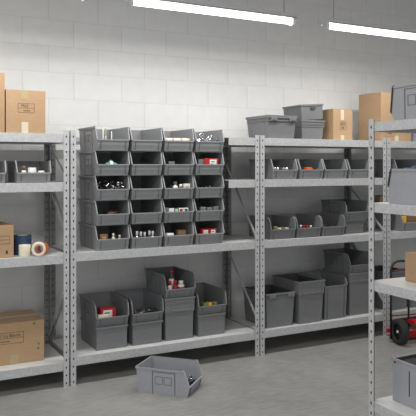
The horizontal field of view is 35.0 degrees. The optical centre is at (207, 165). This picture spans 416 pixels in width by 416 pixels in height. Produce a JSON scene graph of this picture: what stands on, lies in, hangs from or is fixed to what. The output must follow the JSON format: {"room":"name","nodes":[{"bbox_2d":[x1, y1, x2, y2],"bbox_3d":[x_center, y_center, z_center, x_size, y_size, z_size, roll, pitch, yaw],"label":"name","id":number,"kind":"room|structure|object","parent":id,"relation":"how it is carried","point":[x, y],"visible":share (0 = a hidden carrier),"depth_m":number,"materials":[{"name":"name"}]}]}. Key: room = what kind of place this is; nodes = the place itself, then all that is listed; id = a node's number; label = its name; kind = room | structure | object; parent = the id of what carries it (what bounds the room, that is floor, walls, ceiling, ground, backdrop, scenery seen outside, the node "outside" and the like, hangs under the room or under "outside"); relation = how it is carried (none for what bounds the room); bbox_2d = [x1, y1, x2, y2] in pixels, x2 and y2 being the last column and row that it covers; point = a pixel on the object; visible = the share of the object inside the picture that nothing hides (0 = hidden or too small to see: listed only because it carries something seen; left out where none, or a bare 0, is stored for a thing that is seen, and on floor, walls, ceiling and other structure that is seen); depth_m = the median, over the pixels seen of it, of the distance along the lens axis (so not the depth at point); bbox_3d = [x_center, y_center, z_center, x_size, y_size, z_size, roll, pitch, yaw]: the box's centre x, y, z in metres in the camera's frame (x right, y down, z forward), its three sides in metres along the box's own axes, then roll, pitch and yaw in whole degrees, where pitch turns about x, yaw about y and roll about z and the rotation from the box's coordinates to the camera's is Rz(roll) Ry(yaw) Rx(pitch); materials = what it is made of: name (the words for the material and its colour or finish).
{"room":"warehouse storage room","nodes":[
{"label":"warehouse storage room","id":0,"kind":"room"},
{"bbox_2d":[0,0,415,344],"bbox_3d":[-0.996,-0.222,6.106,11.000,3.900,0.150,0,0,-28],"label":"wall","id":1,"kind":"structure","parent":0,"point":[110,64],"depth_m":6.49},
{"bbox_2d":[0,316,415,415],"bbox_3d":[0.956,1.778,2.455,11.000,0.100,8.430,0,0,-28],"label":"floor","id":2,"kind":"structure","parent":0,"point":[325,372],"depth_m":5.18,"materials":[{"name":"concrete"}]},
{"bbox_2d":[0,130,68,386],"bbox_3d":[-1.998,0.728,5.005,1.750,2.000,0.605,0,0,-28],"label":"shelving rack","id":3,"kind":"object","parent":2,"relation":"on","point":[53,361],"visible":0.91,"depth_m":5.13,"materials":[{"name":"metal"}]},
{"bbox_2d":[0,73,4,131],"bbox_3d":[-1.780,-0.468,5.014,0.387,0.445,0.378,0,0,-28],"label":"cardboard box","id":4,"kind":"object","parent":3,"relation":"on","point":[2,75],"visible":1,"depth_m":4.93,"materials":[{"name":"brown cardboard"}]},
{"bbox_2d":[0,160,5,182],"bbox_3d":[-1.713,0.048,5.047,0.272,0.174,0.372,0,0,-28],"label":"storage bin","id":5,"kind":"object","parent":3,"relation":"on","point":[2,163],"visible":1,"depth_m":4.97,"materials":[{"name":"grey plastic"}]},
{"bbox_2d":[0,221,13,257],"bbox_3d":[-1.713,0.564,5.070,0.358,0.266,0.363,0,0,-28],"label":"cardboard box","id":6,"kind":"object","parent":3,"relation":"on","point":[6,229],"visible":1,"depth_m":4.97,"materials":[{"name":"brown cardboard"}]},
{"bbox_2d":[0,309,43,365],"bbox_3d":[-1.646,1.371,5.236,0.592,0.321,0.413,0,0,-28],"label":"cardboard box","id":7,"kind":"object","parent":3,"relation":"on","point":[21,331],"visible":1,"depth_m":5.13,"materials":[{"name":"beige cardboard"}]},
{"bbox_2d":[14,234,31,254],"bbox_3d":[-1.456,0.623,5.180,0.138,0.150,0.138,0,0,-28],"label":"tape roll","id":8,"kind":"object","parent":3,"relation":"on","point":[19,239],"visible":0.56,"depth_m":5.12,"materials":[{"name":"blue paper"}]},
{"bbox_2d":[5,89,44,132],"bbox_3d":[-1.459,-0.407,5.157,0.296,0.324,0.329,0,0,-28],"label":"cardboard box","id":9,"kind":"object","parent":3,"relation":"on","point":[24,109],"visible":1,"depth_m":5.01,"materials":[{"name":"beige cardboard"}]},
{"bbox_2d":[19,244,30,256],"bbox_3d":[-1.406,0.653,5.063,0.090,0.088,0.090,0,0,-28],"label":"tape roll","id":10,"kind":"object","parent":3,"relation":"on","point":[24,249],"visible":1,"depth_m":5.03,"materials":[{"name":"beige paper"}]},
{"bbox_2d":[6,160,51,182],"bbox_3d":[-1.413,0.048,5.207,0.272,0.174,0.372,0,0,-28],"label":"storage bin","id":11,"kind":"object","parent":3,"relation":"on","point":[15,175],"visible":1,"depth_m":5.11,"materials":[{"name":"grey plastic"}]},
{"bbox_2d":[21,166,25,172],"bbox_3d":[-1.415,0.068,5.070,0.038,0.125,0.038,0,0,-28],"label":"jar","id":12,"kind":"object","parent":11,"relation":"in","point":[23,167],"visible":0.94,"depth_m":5.06,"materials":[{"name":"white plastic"}]},
{"bbox_2d":[28,168,35,172],"bbox_3d":[-1.362,0.074,5.111,0.064,0.112,0.064,0,0,-28],"label":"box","id":13,"kind":"object","parent":11,"relation":"in","point":[29,169],"visible":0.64,"depth_m":5.09,"materials":[{"name":"white cardboard"}]},
{"bbox_2d":[31,242,45,255],"bbox_3d":[-1.300,0.643,5.067,0.108,0.108,0.048,0,0,-14],"label":"tape roll","id":14,"kind":"object","parent":3,"relation":"on","point":[41,244],"visible":1,"depth_m":5.05,"materials":[{"name":"beige"}]},
{"bbox_2d":[37,242,48,254],"bbox_3d":[-1.292,0.651,5.170,0.092,0.092,0.045,0,0,-8],"label":"tape roll","id":15,"kind":"object","parent":3,"relation":"on","point":[46,244],"visible":0.56,"depth_m":5.15,"materials":[{"name":"orange"}]},
{"bbox_2d":[51,130,258,385],"bbox_3d":[-0.446,0.728,5.835,1.742,2.000,0.605,0,0,-28],"label":"shelving rack","id":16,"kind":"object","parent":2,"relation":"on","point":[80,352],"visible":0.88,"depth_m":5.67,"materials":[{"name":"metal"}]},
{"bbox_2d":[78,222,129,250],"bbox_3d":[-0.874,0.585,5.537,0.292,0.204,0.487,0,0,-28],"label":"storage bin","id":17,"kind":"object","parent":16,"relation":"on","point":[89,234],"visible":0.88,"depth_m":5.43,"materials":[{"name":"grey plastic"}]},
{"bbox_2d":[99,234,107,238],"bbox_3d":[-0.848,0.620,5.340,0.060,0.125,0.052,0,0,-28],"label":"carton","id":18,"kind":"object","parent":17,"relation":"in","point":[101,236],"visible":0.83,"depth_m":5.32,"materials":[{"name":"brown cardboard"}]},
{"bbox_2d":[78,199,129,225],"bbox_3d":[-0.874,0.384,5.537,0.292,0.204,0.487,0,0,-28],"label":"storage bin","id":19,"kind":"object","parent":17,"relation":"on","point":[92,212],"depth_m":5.44,"materials":[{"name":"grey plastic"}]},
{"bbox_2d":[78,175,129,200],"bbox_3d":[-0.874,0.184,5.537,0.292,0.204,0.487,0,0,-28],"label":"storage bin","id":20,"kind":"object","parent":19,"relation":"on","point":[89,190],"visible":0.86,"depth_m":5.40,"materials":[{"name":"grey plastic"}]},
{"bbox_2d":[78,150,129,175],"bbox_3d":[-0.874,-0.017,5.537,0.292,0.204,0.487,0,0,-28],"label":"storage bin","id":21,"kind":"object","parent":20,"relation":"on","point":[92,163],"visible":1,"depth_m":5.43,"materials":[{"name":"grey plastic"}]},
{"bbox_2d":[78,126,129,151],"bbox_3d":[-0.874,-0.217,5.537,0.292,0.204,0.487,0,0,-28],"label":"storage bin","id":22,"kind":"object","parent":21,"relation":"on","point":[91,138],"visible":1,"depth_m":5.42,"materials":[{"name":"grey plastic"}]},
{"bbox_2d":[105,160,116,163],"bbox_3d":[-0.797,0.016,5.392,0.110,0.121,0.090,0,0,-28],"label":"folded cloth","id":23,"kind":"object","parent":21,"relation":"in","point":[109,161],"visible":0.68,"depth_m":5.37,"materials":[{"name":"teal"}]},
{"bbox_2d":[97,180,123,188],"bbox_3d":[-0.807,0.200,5.411,0.242,0.155,0.156,0,0,-28],"label":"metal fittings","id":24,"kind":"object","parent":20,"relation":"in","point":[101,185],"visible":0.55,"depth_m":5.38,"materials":[{"name":"grey metal"}]},
{"bbox_2d":[80,317,127,350],"bbox_3d":[-0.883,1.411,5.590,0.280,0.188,0.429,0,0,-28],"label":"tub","id":25,"kind":"object","parent":16,"relation":"on","point":[108,337],"visible":0.74,"depth_m":5.42,"materials":[{"name":"grey plastic"}]},
{"bbox_2d":[79,291,128,327],"bbox_3d":[-0.882,1.214,5.588,0.294,0.206,0.452,0,0,-28],"label":"storage bin","id":26,"kind":"object","parent":25,"relation":"on","point":[89,302],"visible":1,"depth_m":5.57,"materials":[{"name":"grey plastic"}]},
{"bbox_2d":[97,314,108,317],"bbox_3d":[-0.862,1.268,5.415,0.094,0.088,0.050,0,0,-28],"label":"carton","id":27,"kind":"object","parent":26,"relation":"in","point":[98,315],"visible":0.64,"depth_m":5.39,"materials":[{"name":"white cardboard"}]},
{"bbox_2d":[97,305,115,316],"bbox_3d":[-0.844,1.246,5.495,0.128,0.132,0.102,0,0,-25],"label":"carton","id":28,"kind":"object","parent":26,"relation":"in","point":[110,309],"visible":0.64,"depth_m":5.46,"materials":[{"name":"red cardboard"}]},
{"bbox_2d":[127,320,162,345],"bbox_3d":[-0.606,1.411,5.738,0.280,0.188,0.429,0,0,-28],"label":"tub","id":29,"kind":"object","parent":16,"relation":"on","point":[149,332],"visible":0.53,"depth_m":5.56,"materials":[{"name":"grey plastic"}]},
{"bbox_2d":[113,288,163,322],"bbox_3d":[-0.605,1.214,5.736,0.294,0.206,0.452,0,0,-28],"label":"storage bin","id":30,"kind":"object","parent":29,"relation":"on","point":[140,297],"visible":0.74,"depth_m":5.77,"materials":[{"name":"grey plastic"}]},
{"bbox_2d":[133,307,156,313],"bbox_3d":[-0.546,1.261,5.622,0.220,0.097,0.152,0,0,-28],"label":"metal fittings","id":31,"kind":"object","parent":30,"relation":"in","point":[139,310],"visible":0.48,"depth_m":5.58,"materials":[{"name":"grey metal"}]},
{"bbox_2d":[128,223,162,248],"bbox_3d":[-0.614,0.585,5.677,0.292,0.204,0.487,0,0,-28],"label":"storage bin","id":32,"kind":"object","parent":16,"relation":"on","point":[135,242],"visible":0.53,"depth_m":5.52,"materials":[{"name":"grey plastic"}]},
{"bbox_2d":[128,199,162,223],"bbox_3d":[-0.614,0.384,5.677,0.292,0.204,0.487,0,0,-28],"label":"storage bin","id":33,"kind":"object","parent":32,"relation":"on","point":[149,211],"visible":0.68,"depth_m":5.54,"materials":[{"name":"grey plastic"}]},
{"bbox_2d":[128,175,162,199],"bbox_3d":[-0.614,0.184,5.677,0.292,0.204,0.487,0,0,-28],"label":"storage bin","id":34,"kind":"object","parent":33,"relation":"on","point":[142,187],"visible":0.7,"depth_m":5.54,"materials":[{"name":"grey plastic"}]},
{"bbox_2d":[128,151,162,175],"bbox_3d":[-0.614,-0.017,5.677,0.292,0.204,0.487,0,0,-28],"label":"storage bin","id":35,"kind":"object","parent":34,"relation":"on","point":[146,163],"visible":0.7,"depth_m":5.53,"materials":[{"name":"grey plastic"}]},
{"bbox_2d":[120,127,162,151],"bbox_3d":[-0.614,-0.217,5.677,0.292,0.204,0.487,0,0,-28],"label":"storage bin","id":36,"kind":"object","parent":35,"relation":"on","point":[150,140],"visible":0.66,"depth_m":5.53,"materials":[{"name":"grey plastic"}]},
{"bbox_2d":[161,296,194,340],"bbox_3d":[-0.338,1.323,5.872,0.294,0.365,0.419,0,0,-28],"label":"tub","id":37,"kind":"object","parent":16,"relation":"on","point":[177,318],"visible":0.66,"depth_m":5.69,"materials":[{"name":"grey plastic"}]},
{"bbox_2d":[145,266,195,298],"bbox_3d":[-0.338,1.037,5.872,0.294,0.206,0.452,0,0,-28],"label":"storage bin","id":38,"kind":"object","parent":37,"relation":"on","point":[157,279],"visible":0.92,"depth_m":5.83,"materials":[{"name":"grey plastic"}]},
{"bbox_2d":[167,281,171,289],"bbox_3d":[-0.329,1.067,5.697,0.042,0.135,0.042,0,0,-28],"label":"bottle","id":39,"kind":"object","parent":38,"relation":"in","point":[169,287],"visible":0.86,"depth_m":5.68,"materials":[{"name":"white plastic"}]},
{"bbox_2d":[169,270,173,288],"bbox_3d":[-0.320,1.028,5.771,0.046,0.215,0.046,0,0,-28],"label":"bottle","id":40,"kind":"object","parent":38,"relation":"in","point":[171,276],"visible":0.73,"depth_m":5.75,"materials":[{"name":"red"}]},
{"bbox_2d":[173,280,177,288],"bbox_3d":[-0.284,1.065,5.716,0.040,0.140,0.040,0,0,-28],"label":"bottle","id":41,"kind":"object","parent":38,"relation":"in","point":[175,286],"visible":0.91,"depth_m":5.70,"materials":[{"name":"red plastic"}]},
{"bbox_2d":[177,280,184,288],"bbox_3d":[-0.236,1.070,5.753,0.064,0.130,0.064,0,0,-28],"label":"bottle","id":42,"kind":"object","parent":38,"relation":"in","point":[180,285],"visible":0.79,"depth_m":5.73,"materials":[{"name":"white plastic"}]},
{"bbox_2d":[161,221,194,246],"bbox_3d":[-0.353,0.585,5.816,0.292,0.204,0.487,0,0,-28],"label":"storage bin","id":43,"kind":"object","parent":16,"relation":"on","point":[173,240],"visible":0.59,"depth_m":5.66,"materials":[{"name":"grey plastic"}]},
{"bbox_2d":[161,198,194,222],"bbox_3d":[-0.353,0.384,5.816,0.292,0.204,0.487,0,0,-28],"label":"storage bin","id":44,"kind":"object","parent":43,"relation":"on","point":[179,216],"visible":0.61,"depth_m":5.66,"materials":[{"name":"grey plastic"}]},
{"bbox_2d":[161,175,194,198],"bbox_3d":[-0.353,0.184,5.816,0.292,0.204,0.487,0,0,-28],"label":"storage bin","id":45,"kind":"object","parent":44,"relation":"on","point":[167,180],"visible":0.7,"depth_m":5.66,"materials":[{"name":"grey plastic"}]},
{"bbox_2d":[172,181,177,187],"bbox_3d":[-0.281,0.210,5.647,0.050,0.142,0.050,0,0,-28],"label":"jar","id":46,"kind":"object","parent":45,"relation":"in","point":[174,182],"visible":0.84,"depth_m":5.63,"materials":[{"name":"white plastic"}]},
{"bbox_2d":[161,151,194,174],"bbox_3d":[-0.353,-0.017,5.816,0.292,0.204,0.487,0,0,-28],"label":"storage bin","id":47,"kind":"object","parent":45,"relation":"on","point":[184,161],"visible":0.73,"depth_m":5.66,"materials":[{"name":"grey plastic"}]},
{"bbox_2d":[161,127,194,152],"bbox_3d":[-0.353,-0.217,5.816,0.292,0.204,0.487,0,0,-28],"label":"storage bin","id":48,"kind":"object","parent":47,"relation":"on","point":[168,146],"visible":0.7,"depth_m":5.65,"materials":[{"name":"grey plastic"}]},
{"bbox_2d":[182,184,189,187],"bbox_3d":[-0.188,0.220,5.690,0.060,0.122,0.042,0,0,-28],"label":"carton","id":49,"kind":"object","parent":45,"relation":"in","point":[183,185],"visible":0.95,"depth_m":5.67,"materials":[{"name":"white cardboard"}]},
{"bbox_2d":[176,229,185,234],"bbox_3d":[-0.234,0.618,5.678,0.070,0.128,0.050,0,0,-30],"label":"carton","id":50,"kind":"object","parent":43,"relation":"in","point":[178,231],"visible":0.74,"depth_m":5.66,"materials":[{"name":"brown cardboard"}]},
{"bbox_2d":[193,220,224,244],"bbox_3d":[-0.092,0.585,5.955,0.292,0.204,0.487,0,0,-28],"label":"storage bin","id":51,"kind":"object","parent":16,"relation":"on","point":[209,238],"visible":0.62,"depth_m":5.80,"materials":[{"name":"grey plastic"}]},
{"bbox_2d":[199,228,208,233],"bbox_3d":[-0.034,0.620,5.778,0.068,0.125,0.057,0,0,-28],"label":"packet","id":52,"kind":"object","parent":51,"relation":"in","point":[201,231],"visible":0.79,"depth_m":5.76,"materials":[{"name":"red cardboard"}]},
{"bbox_2d":[193,198,224,220],"bbox_3d":[-0.092,0.384,5.955,0.292,0.204,0.487,0,0,-28],"label":"storage bin","id":53,"kind":"object","parent":51,"relation":"on","point":[207,215],"visible":0.58,"depth_m":5.80,"materials":[{"name":"grey plastic"}]},
{"bbox_2d":[198,207,205,210],"bbox_3d":[-0.052,0.422,5.773,0.054,0.118,0.060,0,0,-25],"label":"block","id":54,"kind":"object","parent":53,"relation":"in","point":[199,208],"visible":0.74,"depth_m":5.75,"materials":[{"name":"grey"}]},
{"bbox_2d":[192,175,223,197],"bbox_3d":[-0.092,0.184,5.955,0.292,0.204,0.487,0,0,-28],"label":"storage bin","id":55,"kind":"object","parent":53,"relation":"on","point":[216,182],"visible":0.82,"depth_m":5.81,"materials":[{"name":"grey plastic"}]},
{"bbox_2d":[192,152,223,174],"bbox_3d":[-0.092,-0.017,5.955,0.292,0.204,0.487,0,0,-28],"label":"storage bin","id":56,"kind":"object","parent":55,"relation":"on","point":[198,169],"visible":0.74,"depth_m":5.78,"materials":[{"name":"grey plastic"}]},
{"bbox_2d":[174,128,224,152],"bbox_3d":[-0.092,-0.217,5.955,0.292,0.204,0.487,0,0,-28],"label":"storage bin","id":57,"kind":"object","parent":56,"relation":"on","point":[200,146],"visible":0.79,"depth_m":5.79,"materials":[{"name":"grey plastic"}]},
{"bbox_2d":[196,159,203,163],"bbox_3d":[-0.072,0.015,5.770,0.050,0.132,0.050,0,0,-28],"label":"block","id":58,"kind":"object","parent":56,"relation":"in","point":[199,161],"visible":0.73,"depth_m":5.75,"materials":[{"name":"grey"}]},
{"bbox_2d":[201,158,217,163],"bbox_3d":[0.013,0.011,5.821,0.142,0.140,0.072,0,0,-30],"label":"carton","id":59,"kind":"object","parent":56,"relation":"in","point":[206,160],"visible":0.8,"depth_m":5.79,"materials":[{"name":"red cardboard"}]},
{"bbox_2d":[207,228,215,232],"bbox_3d":[0.031,0.620,5.813,0.068,0.125,0.057,0,0,-28],"label":"packet","id":60,"kind":"object","parent":51,"relation":"in","point":[211,230],"visible":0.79,"depth_m":5.79,"materials":[{"name":"red"}]},
{"bbox_2d":[193,312,225,336],"bbox_3d":[-0.063,1.411,6.029,0.280,0.188,0.429,0,0,-28],"label":"tub","id":61,"kind":"object","parent":16,"relation":"on","point":[208,324],"visible":0.51,"depth_m":5.84,"materials":[{"name":"grey plastic"}]},
{"bbox_2d":[193,282,226,314],"bbox_3d":[-0.062,1.214,6.026,0.294,0.206,0.452,0,0,-28],"label":"storage bin","id":62,"kind":"object","parent":61,"relation":"on","point":[204,292],"visible":0.69,"depth_m":5.99,"materials":[{"name":"grey plastic"}]},
{"bbox_2d":[135,355,202,397],"bbox_3d":[-0.296,1.627,5.100,0.442,0.202,0.304,0,0,19],"label":"storage bin","id":63,"kind":"object","parent":2,"relation":"on","point":[160,375],"visible":1,"depth_m":5.01,"materials":[{"name":"grey plastic"}]},
{"bbox_2d":[187,374,194,384],"bbox_3d":[-0.188,1.677,5.063,0.160,0.091,0.231,0,0,19],"label":"metal fittings","id":64,"kind":"object","parent":63,"relation":"in","point":[191,381],"visible":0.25,"depth_m":5.07,"materials":[{"name":"grey metal"}]},
{"bbox_2d":[228,135,385,355],"bbox_3d":[1.000,0.728,6.608,1.510,2.000,0.605,0,0,-28],"label":"shelving rack","id":65,"kind":"object","parent":2,"relation":"on","point":[264,142],"visible":0.73,"depth_m":6.31,"materials":[{"name":"metal"}]},
{"bbox_2d":[242,284,295,327],"bbox_3d":[0.584,1.346,6.312,0.332,0.318,0.440,0,0,-28],"label":"tub","id":66,"kind":"object","parent":65,"relation":"on","point":[279,301],"visible":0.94,"depth_m":6.18,"materials":[{"name":"grey plastic"}]},
{"bbox_2d":[246,115,296,138],"bbox_3d":[0.606,-0.356,6.308,0.331,0.215,0.411,0,0,-28],"label":"tote","id":67,"kind":"object","parent":65,"relation":"on","point":[271,126],"visible":0.96,"depth_m":6.17,"materials":[{"name":"grey plastic"}]},
{"bbox_2d":[248,214,295,239],"bbox_3d":[0.607,0.586,6.311,0.292,0.203,0.412,0,0,-28],"label":"storage bin","id":68,"kind":"object","parent":65,"relation":"on","point":[271,220],"visible":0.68,"depth_m":6.22,"materials":[{"name":"grey plastic"}]},
{"bbox_2d":[248,158,297,178],"bbox_3d":[0.623,0.033,6.317,0.288,0.194,0.432,0,0,-28],"label":"storage bin","id":69,"kind":"object","parent":65,"relation":"on","point":[270,173],"visible":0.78,"depth_m":6.19,"materials":[{"name":"grey plastic"}]},
{"bbox_2d":[273,213,321,237],"bbox_3d":[0.871,0.586,6.453,0.292,0.203,0.412,0,0,-28],"label":"storage bin","id":70,"kind":"object","parent":65,"relation":"on","point":[301,219],"visible":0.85,"depth_m":6.37,"materials":[{"name":"grey plastic"}]},
{"bbox_2d":[272,273,324,323],"bbox_3d":[0.886,1.302,6.480,0.314,0.405,0.454,0,0,-28],"label":"tub","id":71,"kind":"object","parent":65,"relation":"on","point":[308,298],"visible":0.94,"depth_m":6.31,"materials":[{"name":"grey plastic"}]},
{"bbox_2d":[294,120,324,138],"bbox_3d":[0.944,-0.344,6.593,0.289,0.190,0.364,0,0,-28],"label":"storage tote","id":72,"kind":"object","parent":65,"relation":"on","point":[304,129],"visible":0.76,"depth_m":6.44,"materials":[{"name":"grey plastic"}]},
{"bbox_2d":[282,104,323,119],"bbox_3d":[0.945,-0.521,6.593,0.266,0.167,0.346,0,0,-25],"label":"storage tote","id":73,"kind":"object","parent":72,"relation":"on","point":[304,111],"visible":0.95,"depth_m":6.46,"materials":[{"name":"grey plastic"}]},
{"bbox_2d":[296,159,323,178],"bbox_3d":[0.892,0.033,6.461,0.288,0.194,0.432,0,0,-28],"label":"storage bin","id":74,"kind":"object","parent":65,"relation":"on","point":[316,164],"visible":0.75,"depth_m":6.33,"materials":[{"name":"grey plastic"}]},
{"bbox_2d":[297,212,345,235],"bbox_3d":[1.131,0.586,6.591,0.292,0.203,0.412,0,0,-28],"label":"storage bin","id":75,"kind":"object","parent":65,"relation":"on","point":[326,218],"visible":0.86,"depth_m":6.52,"materials":[{"name":"grey plastic"}]},
{"bbox_2d":[299,270,347,319],"bbox_3d":[1.157,1.300,6.656,0.288,0.411,0.432,0,0,-28],"label":"storage bin","id":76,"kind":"object","parent":65,"relation":"on","point":[335,287],"visible":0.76,"depth_m":6.50,"materials":[{"name":"grey plastic"}]},
{"bbox_2d":[322,159,347,178],"bbox_3d":[1.149,0.033,6.599,0.288,0.194,0.432,0,0,-28],"label":"storage bin","id":77,"kind":"object","parent":65,"relation":"on","point":[333,168],"visible":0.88,"depth_m":6.47,"materials":[{"name":"grey plastic"}]},
{"bbox_2d":[319,109,351,139],"bbox_3d":[1.274,-0.404,6.704,0.243,0.309,0.296,0,0,-28],"label":"cardboard box","id":78,"kind":"object","parent":65,"relation":"on","point":[338,122],"visible":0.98,"depth_m":6.58,"materials":[{"name":"beige cardboard"}]},
{"bbox_2d":[323,268,368,315],"bbox_3d":[1.436,1.292,6.822,0.294,0.425,0.424,0,0,-28],"label":"tub","id":79,"kind":"object","parent":65,"relation":"on","point":[357,303],"visible":0.52,"depth_m":6.64,"materials":[{"name":"grey plastic"}]},
{"bbox_2d":[323,248,368,273],"bbox_3d":[1.438,0.979,6.810,0.294,0.201,0.432,0,0,-28],"label":"storage bin","id":80,"kind":"object","parent":79,"relation":"on","point":[346,260],"visible":0.89,"depth_m":6.78,"materials":[{"name":"grey plastic"}]},
{"bbox_2d":[344,220,364,233],"bbox_3d":[1.391,0.622,6.796,0.249,0.130,0.374,0,0,-28],"label":"tub","id":81,"kind":"object","parent":65,"relation":"on","point":[351,227],"visible":0.34,"depth_m":6.64,"materials":[{"name":"grey plastic"}]},
{"bbox_2d":[321,199,368,220],"bbox_3d":[1.401,0.455,6.773,0.292,0.203,0.412,0,0,-28],"label":"storage bin","id":82,"kind":"object","parent":81,"relation":"on","point":[352,210],"visible":0.98,"depth_m":6.71,"materials":[{"name":"grey plastic"}]},
{"bbox_2d":[345,159,368,177],"bbox_3d":[1.416,0.033,6.742,0.288,0.194,0.432,0,0,-28],"label":"storage bin","id":83,"kind":"object","parent":65,"relation":"on","point":[356,168],"visible":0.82,"depth_m":6.60,"materials":[{"name":"grey plastic"}]},
{"bbox_2d":[350,138,415,334],"bbox_3d":[2.362,0.728,7.336,1.550,2.000,0.605,0,0,-28],"label":"shelving rack","id":84,"kind":"object","parent":2,"relation":"on","point":[399,145],"visible":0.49,"depth_m":6.74,"materials":[{"name":"metal"}]},
{"bbox_2d":[359,92,410,140],"bbox_3d":[1.891,-0.502,7.053,0.425,0.507,0.341,0,0,-28],"label":"cardboard box","id":85,"kind":"object","parent":84,"relation":"on","point":[376,106],"visible":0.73,"depth_m":6.90,"materials":[{"name":"beige cardboard"}]},
{"bbox_2d":[375,265,406,309],"bbox_3d":[1.880,1.305,7.048,0.304,0.400,0.424,0,0,-28],"label":"tub","id":86,"kind":"object","parent":84,"relation":"on","point":[397,302],"visible":0.31,"depth_m":6.91,"materials":[{"name":"grey plastic"}]},
{"bbox_2d":[375,212,415,230],"bbox_3d":[2.045,0.587,7.089,0.304,0.200,0.432,0,0,-28],"label":"storage bin","id":87,"kind":"object","parent":84,"relation":"on","point":[397,224],"visible":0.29,"depth_m":6.92,"materials":[{"name":"grey plastic"}]},
{"bbox_2d":[375,195,382,201],"bbox_3d":[1.935,0.408,7.183,0.295,0.161,0.135,0,0,-28],"label":"cardboard box","id":88,"kind":"object","parent":87,"relation":"on","point":[378,198],"visible":0.16,"depth_m":7.07,"materials":[{"name":"brown cardboard"}]},
{"bbox_2d":[401,215,415,221],"bbox_3d":[2.126,0.605,7.007,0.170,0.155,0.120,0,0,-30],"label":"carton","id":89,"kind":"object","parent":87,"relation":"in","point":[408,218],"visible":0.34,"depth_m":6.94,"materials":[{"name":"brown cardboard"}]},
{"bbox_2d":[375,159,415,176],"bbox_3d":[1.992,0.031,7.061,0.344,0.198,0.432,0,0,-28],"label":"storage bin","id":90,"kind":"object","parent":84,"relation":"on","point":[403,163],"visible":0.56,"depth_m":7.05,"materials":[{"name":"grey plastic"}]},
{"bbox_2d":[401,268,415,307],"bbox_3d":[2.171,1.335,7.204,0.304,0.340,0.424,0,0,-28],"label":"tub","id":91,"kind":"object","parent":84,"relation":"on","point":[412,302],"visible":0.15,"depth_m":6.99,"materials":[{"name":"grey plastic"}]},
{"bbox_2d":[411,133,415,140],"bbox_3d":[2.232,-0.354,7.248,0.304,0.210,0.404,0,0,-28],"label":"storage tote","id":92,"kind":"object","parent":84,"relation":"on","point":[413,135],"visible":0.03,"depth_m":7.04,"materials":[{"name":"grey plastic"}]},
{"bbox_2d":[369,119,415,415],"bbox_3d":[1.591,0.728,3.336,0.600,2.000,1.600,0,0,-28],"label":"shelving rack","id":93,"kind":"object","parent":2,"relation":"on","point":[399,287],"visible":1,"depth_m":3.86,"materials":[{"name":"metal"}]},
{"bbox_2d":[387,168,415,204],"bbox_3d":[1.280,0.117,3.694,0.304,0.206,0.462,0,0,-28],"label":"storage bin","id":94,"kind":"object","parent":93,"relation":"on","point":[401,184],"visible":1,"depth_m":3.73,"materials":[{"name":"grey plastic"}]},
{"bbox_2d":[390,82,415,119],"bbox_3d":[1.275,-0.356,3.654,0.304,0.206,0.462,0,0,-22],"label":"storage bin","id":95,"kind":"object","parent":93,"relation":"on","point":[403,97],"visible":0.96,"depth_m":3.70,"materials":[{"name":"grey plastic"}]},
{"bbox_2d":[391,353,415,409],"bbox_3d":[1.376,1.261,3.741,0.365,0.250,0.560,0,0,-28],"label":"storage tote","id":96,"kind":"object","parent":93,"relation":"on","point":[404,366],"visible":1,"depth_m":3.82,"materials":[{"name":"grey plastic"}]},
{"bbox_2d":[405,252,415,282],"bbox_3d":[1.384,0.598,3.796,0.300,0.165,0.380,0,0,-28],"label":"cardboard box","id":97,"kind":"object","parent":93,"relation":"on","point":[410,257],"visible":1,"depth_m":3.85,"materials":[{"name":"brown cardboard"}]},
{"bbox_2d":[386,260,415,344],"bbox_3d":[2.046,1.327,6.474,0.595,0.800,0.348,0,0,-16],"label":"hand truck","id":98,"kind":"object","parent":2,"relation":"on","point":[400,332],"visible":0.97,"depth_m":6.40,"materials":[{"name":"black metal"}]},
{"bbox_3d":[0.955,-2.222,2.455,11.000,0.100,8.430,0,0,-28],"label":"ceiling","id":99,"kind":"structure","parent":0,"visible":0},
{"bbox_2d":[126,0,297,25],"bbox_3d":[0.069,-1.677,5.253,1.513,0.989,0.150,0,0,-28],"label":"tube light","id":100,"kind":"object","parent":99,"relation":"hanging from","point":[194,6],"visible":1,"depth_m":5.23,"materials":[{"name":"white plastic"}]},
{"bbox_2d":[320,0,415,39],"bbox_3d":[1.677,-1.677,6.112,1.516,0.989,0.150,0,0,-28],"label":"tube light","id":101,"kind":"object","parent":99,"relation":"hanging from","point":[327,23],"visible":1,"depth_m":5.94,"materials":[{"name":"glowing white plastic diffuser"},{"name":"white painted metal"}]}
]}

